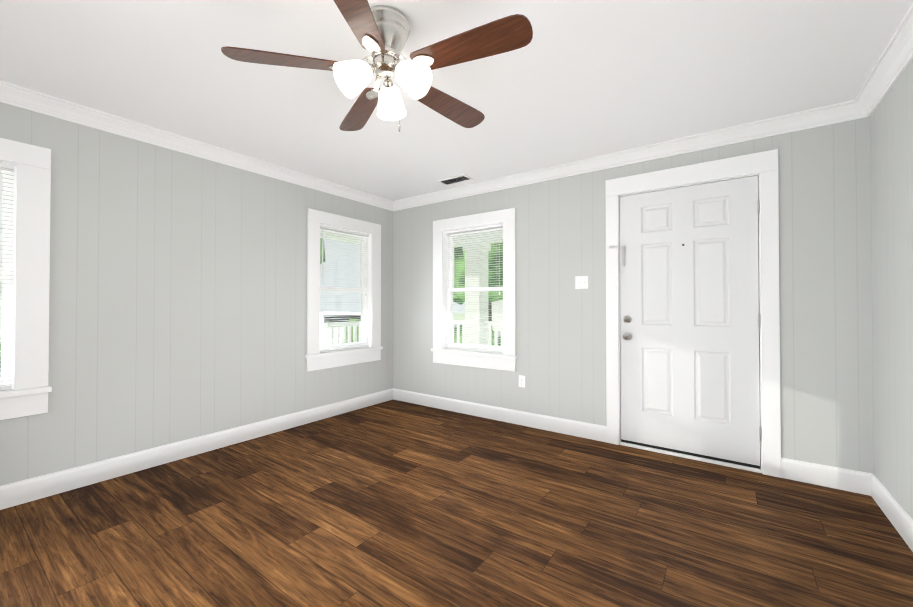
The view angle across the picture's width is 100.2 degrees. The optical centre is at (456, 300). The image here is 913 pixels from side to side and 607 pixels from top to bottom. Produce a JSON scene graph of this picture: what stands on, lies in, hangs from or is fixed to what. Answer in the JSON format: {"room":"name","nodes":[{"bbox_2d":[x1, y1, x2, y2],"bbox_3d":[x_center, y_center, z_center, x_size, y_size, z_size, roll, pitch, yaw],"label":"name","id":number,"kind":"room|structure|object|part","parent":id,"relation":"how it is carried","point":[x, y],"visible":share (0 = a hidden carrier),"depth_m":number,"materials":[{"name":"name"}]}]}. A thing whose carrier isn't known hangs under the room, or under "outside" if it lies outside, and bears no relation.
{"room":"empty living room","nodes":[
{"label":"empty living room","id":0,"kind":"room"},
{"bbox_2d":[0,102,392,485],"bbox_3d":[-2.493,-0.018,2.539,0.180,2.440,5.960,0,-1,36],"label":"wall","id":1,"kind":"structure","parent":0,"point":[178,297],"depth_m":2.84,"materials":[{"name":"paint"}]},
{"bbox_2d":[0,138,50,389],"bbox_3d":[-2.875,-0.188,2.015,0.231,1.498,0.974,0,-1,36],"label":"window","id":2,"kind":"structure","parent":1,"relation":"in","point":[32,282],"depth_m":2.28,"materials":[{"name":"white wood"}]},
{"bbox_3d":[-2.894,-0.143,2.029,0.074,1.330,0.696,0,-1,36],"label":"left window sash","id":3,"kind":"part","parent":2,"relation":"part of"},
{"bbox_2d":[0,162,14,389],"bbox_3d":[-2.827,-0.144,1.980,0.042,1.324,0.688,0,-1,36],"label":"window blind","id":4,"kind":"object","parent":2,"relation":"attached to","point":[6,166],"visible":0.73,"depth_m":2.24,"materials":[{"name":"white plastic"}]},
{"bbox_2d":[0,386,51,419],"bbox_3d":[-2.810,0.602,1.960,0.112,0.162,0.998,0,-1,36],"label":"window sill","id":5,"kind":"structure","parent":1,"relation":"attached to","point":[22,402],"depth_m":2.25,"materials":[{"name":"white wood"}]},
{"bbox_2d":[0,389,391,509],"bbox_3d":[-2.414,1.134,2.471,0.015,0.134,5.600,0,-1,36],"label":"baseboard","id":6,"kind":"structure","parent":1,"relation":"attached to","point":[62,481],"depth_m":2.80,"materials":[{"name":"white wood"}]},
{"bbox_2d":[0,80,391,210],"bbox_3d":[-2.387,-1.190,2.476,0.082,0.098,5.600,0,-1,36],"label":"crown molding","id":7,"kind":"structure","parent":1,"relation":"attached to","point":[10,94],"depth_m":2.79,"materials":[{"name":"white wood"}]},
{"bbox_2d":[305,346,382,370],"bbox_3d":[-1.215,0.625,4.188,0.112,0.162,0.998,0,-1,36],"label":"window sill","id":8,"kind":"structure","parent":1,"relation":"attached to","point":[326,360],"depth_m":4.11,"materials":[{"name":"white wood"}]},
{"bbox_2d":[307,208,380,354],"bbox_3d":[-1.281,-0.164,4.244,0.231,1.498,0.974,0,-1,36],"label":"window","id":9,"kind":"structure","parent":1,"relation":"in","point":[342,296],"depth_m":4.25,"materials":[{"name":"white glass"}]},
{"bbox_3d":[-1.300,-0.120,4.257,0.074,1.330,0.696,0,-1,36],"label":"left window sash","id":10,"kind":"part","parent":9,"relation":"part of","materials":[{"name":"white glass"}]},
{"bbox_2d":[320,225,368,352],"bbox_3d":[-1.232,-0.121,4.208,0.042,1.324,0.688,0,-1,36],"label":"window blind","id":11,"kind":"object","parent":9,"relation":"attached to","point":[329,228],"visible":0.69,"depth_m":4.19,"materials":[{"name":"white plastic"}]},
{"bbox_2d":[0,400,912,606],"bbox_3d":[-0.741,1.249,1.272,4.490,0.120,5.960,0,-1,36],"label":"floor","id":12,"kind":"structure","parent":0,"point":[393,503],"depth_m":1.99,"materials":[{"name":"brown wood"}]},
{"bbox_2d":[620,442,760,472],"bbox_3d":[1.808,1.196,3.014,0.924,0.022,0.222,0,-1,36],"label":"threshold","id":13,"kind":"object","parent":12,"relation":"on","point":[695,458],"visible":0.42,"depth_m":2.89,"materials":[{"name":"white wood"}]},
{"bbox_2d":[0,0,912,200],"bbox_3d":[-0.741,-1.311,1.299,4.490,0.120,5.960,0,-1,36],"label":"ceiling","id":14,"kind":"structure","parent":0,"point":[573,80],"depth_m":2.09,"materials":[{"name":"white paint"}]},
{"bbox_2d":[221,0,532,131],"bbox_3d":[-0.283,-1.003,1.733,1.268,0.488,1.256,0,-1,36],"label":"ceiling fan","id":15,"kind":"object","parent":14,"relation":"hanging from","point":[381,33],"visible":1,"depth_m":1.63,"materials":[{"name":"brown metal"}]},
{"bbox_2d":[437,174,473,185],"bbox_3d":[-0.013,-1.220,3.870,0.340,0.008,0.170,0,-1,36],"label":"ceiling vent","id":16,"kind":"object","parent":14,"relation":"in","point":[455,179],"visible":1,"depth_m":3.87,"materials":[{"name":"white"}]},
{"bbox_2d":[393,117,873,473],"bbox_3d":[0.941,-0.007,3.636,4.490,2.440,0.180,0,-1,36],"label":"wall","id":17,"kind":"structure","parent":0,"point":[826,372],"depth_m":3.24,"materials":[{"name":"paint"}]},
{"bbox_2d":[431,348,516,371],"bbox_3d":[0.173,0.624,4.085,1.068,0.162,0.112,0,-1,36],"label":"window sill","id":18,"kind":"structure","parent":17,"relation":"attached to","point":[491,360],"depth_m":4.02,"materials":[{"name":"white wood"}]},
{"bbox_2d":[433,208,515,354],"bbox_3d":[0.220,-0.165,4.159,1.044,1.498,0.231,0,-1,36],"label":"window","id":19,"kind":"structure","parent":17,"relation":"in","point":[477,294],"depth_m":4.16,"materials":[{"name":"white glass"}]},
{"bbox_2d":[445,224,502,352],"bbox_3d":[0.186,-0.122,4.111,0.758,1.324,0.040,0,-1,36],"label":"window blind","id":20,"kind":"object","parent":19,"relation":"attached to","point":[496,226],"visible":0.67,"depth_m":4.11,"materials":[{"name":"white plastic"}]},
{"bbox_3d":[0.234,-0.121,4.178,0.766,1.330,0.074,0,-1,36],"label":"window sash","id":21,"kind":"part","parent":19,"relation":"part of","materials":[{"name":"white glass"}]},
{"bbox_2d":[392,388,606,442],"bbox_3d":[0.256,1.150,3.993,2.526,0.134,0.015,0,-1,36],"label":"baseboard","id":22,"kind":"structure","parent":17,"relation":"attached to","point":[549,423],"depth_m":3.79,"materials":[{"name":"white wood"}]},
{"bbox_2d":[519,375,524,387],"bbox_3d":[0.638,0.789,3.728,0.070,0.114,0.008,0,-1,36],"label":"electrical outlet plate","id":23,"kind":"object","parent":17,"relation":"attached to","point":[521,381],"visible":1,"depth_m":3.73,"materials":[{"name":"white plastic"}]},
{"bbox_2d":[575,276,587,288],"bbox_3d":[1.112,-0.161,3.393,0.116,0.114,0.018,0,-1,36],"label":"switch plate","id":24,"kind":"object","parent":17,"relation":"attached to","point":[581,282],"visible":1,"depth_m":3.40,"materials":[{"name":"white plastic"}]},
{"bbox_2d":[392,100,851,210],"bbox_3d":[0.857,-1.179,3.547,3.930,0.098,0.082,0,-1,36],"label":"crown molding","id":25,"kind":"structure","parent":17,"relation":"attached to","point":[838,112],"depth_m":3.02,"materials":[{"name":"white wood"}]},
{"bbox_2d":[620,176,760,465],"bbox_3d":[1.765,0.141,2.959,0.924,2.041,0.062,0,-1,36],"label":"front door","id":26,"kind":"structure","parent":17,"relation":"in","point":[690,364],"depth_m":2.91,"materials":[{"name":"white wood"}]},
{"bbox_2d":[609,245,624,265],"bbox_3d":[1.349,-0.377,3.210,0.123,0.181,0.032,0,-1,36],"label":"door latch","id":27,"kind":"object","parent":26,"relation":"attached to","point":[623,254],"visible":1,"depth_m":3.19,"materials":[{"name":"metal"}]},
{"bbox_2d":[623,316,631,339],"bbox_3d":[1.406,0.226,3.153,0.064,0.204,0.072,0,-1,36],"label":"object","id":28,"kind":"structure","parent":26,"relation":"attached to","point":[627,335],"depth_m":3.16,"materials":[{"name":"silver metal"}]},
{"bbox_2d":[621,439,759,468],"bbox_3d":[1.768,1.172,2.959,0.916,0.025,0.038,0,-1,36],"label":"door sweep","id":29,"kind":"object","parent":26,"relation":"attached to","point":[697,455],"depth_m":2.91,"materials":[{"name":"black rubber"}]},
{"bbox_3d":[2.121,0.134,2.673,0.012,1.688,0.012,0,-1,36],"label":"front door hinge","id":30,"kind":"part","parent":26,"relation":"part of","materials":[{"name":"white metal"}]},
{"bbox_2d":[605,149,780,477],"bbox_3d":[1.796,0.087,3.010,1.136,2.240,0.202,0,-1,36],"label":"door frame","id":31,"kind":"structure","parent":17,"relation":"attached to","point":[764,164],"depth_m":2.69,"materials":[{"name":"white wood"}]},
{"bbox_2d":[781,457,867,494],"bbox_3d":[2.377,1.134,2.476,0.418,0.134,0.015,0,-1,36],"label":"baseboard","id":32,"kind":"structure","parent":17,"relation":"attached to","point":[849,480],"depth_m":2.46,"materials":[{"name":"white wood"}]},
{"bbox_2d":[870,59,912,518],"bbox_3d":[1.012,-0.044,0.032,0.180,2.440,5.960,0,-1,36],"label":"wall","id":33,"kind":"structure","parent":0,"point":[891,156],"depth_m":2.04,"materials":[{"name":"paint"}]},
{"bbox_2d":[848,4,912,120],"bbox_3d":[0.905,-1.215,0.120,0.082,0.098,5.600,0,-1,36],"label":"crown molding","id":34,"kind":"structure","parent":33,"relation":"attached to","point":[893,62],"depth_m":1.98,"materials":[{"name":"white wood"}]},
{"bbox_2d":[868,473,912,551],"bbox_3d":[0.933,1.109,0.076,0.015,0.134,5.600,0,-1,36],"label":"baseboard","id":35,"kind":"structure","parent":33,"relation":"attached to","point":[899,518],"depth_m":2.05,"materials":[{"name":"white wood"}]},
{"label":"outside","id":36,"kind":"structure","parent":0,"visible":0},
{"bbox_2d":[320,231,502,346],"bbox_3d":[-0.517,0.080,7.592,4.721,2.890,14.444,0,-1,-36],"label":"porch","id":37,"kind":"object","parent":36,"point":[463,323],"depth_m":6.58,"materials":[{"name":"white wood"}]},
{"bbox_2d":[324,315,360,327],"bbox_3d":[-3.964,0.643,12.637,1.570,0.370,1.780,1,-1,-42],"label":"windows","id":38,"kind":"structure","parent":37,"relation":"on","point":[328,319],"depth_m":11.72,"materials":[{"name":"grey"}]},
{"bbox_2d":[453,313,500,330],"bbox_3d":[-0.791,1.875,4.745,120.000,0.200,120.000,0,-1,36],"label":"lawn","id":39,"kind":"structure","parent":36,"point":[456,317],"depth_m":50.99,"materials":[{"name":"green plant"}]},
{"bbox_2d":[0,269,1,340],"bbox_3d":[-20.656,0.344,20.820,9.000,3.200,11.000,0,-1,36],"label":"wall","id":40,"kind":"structure","parent":39,"relation":"on","point":[0,306],"depth_m":15.72,"materials":[{"name":"white"}]},
{"bbox_2d":[0,229,1,268],"bbox_3d":[-20.656,-2.356,20.848,9.700,2.200,11.700,0,-1,36],"label":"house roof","id":41,"kind":"structure","parent":40,"relation":"on","point":[0,246],"depth_m":17.41,"materials":[{"name":"white"}]},
{"bbox_2d":[0,319,500,376],"bbox_3d":[-2.599,1.302,7.483,5.770,1.745,8.749,0,-1,36],"label":"shrubs","id":42,"kind":"object","parent":39,"relation":"on","point":[455,336],"depth_m":9.23,"materials":[{"name":"green plant"}]},
{"bbox_2d":[488,301,491,320],"bbox_3d":[1.099,0.552,13.243,0.375,2.625,0.357,0,-1,36],"label":"trunk","id":43,"kind":"object","parent":39,"relation":"on","point":[489,311],"depth_m":13.14,"materials":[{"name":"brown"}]},
{"bbox_2d":[453,243,502,301],"bbox_3d":[1.139,-1.097,13.130,3.363,2.637,3.462,0,-1,36],"label":"foliage","id":44,"kind":"object","parent":43,"relation":"attached to","point":[490,293],"depth_m":12.42,"materials":[{"name":"green plant"}]},
{"bbox_2d":[492,300,502,327],"bbox_3d":[8.355,0.436,29.572,10.000,3.200,9.000,0,-1,36],"label":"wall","id":45,"kind":"structure","parent":39,"relation":"on","point":[496,306],"depth_m":27.87,"materials":[{"name":"white"}]},
{"bbox_3d":[-0.430,0.184,19.875,0.540,3.500,0.514,0,-1,36],"label":"trunk","id":46,"kind":"object","parent":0,"visible":0},
{"bbox_2d":[453,284,462,304],"bbox_3d":[-0.515,-1.877,19.738,4.367,4.233,5.190,0,-1,36],"label":"tree","id":47,"kind":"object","parent":46,"relation":"attached to","point":[456,300],"depth_m":20.30,"materials":[{"name":"green plant"}]},
{"bbox_3d":[-7.700,0.372,14.008,0.540,3.000,0.514,0,-1,36],"label":"trunk","id":48,"kind":"object","parent":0,"visible":0},
{"bbox_2d":[320,238,324,262],"bbox_3d":[-7.578,-1.812,13.975,5.057,4.373,5.821,0,-1,36],"label":"tree","id":49,"kind":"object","parent":48,"relation":"attached to","point":[321,251],"depth_m":15.37,"materials":[{"name":"green plant"}]}
]}

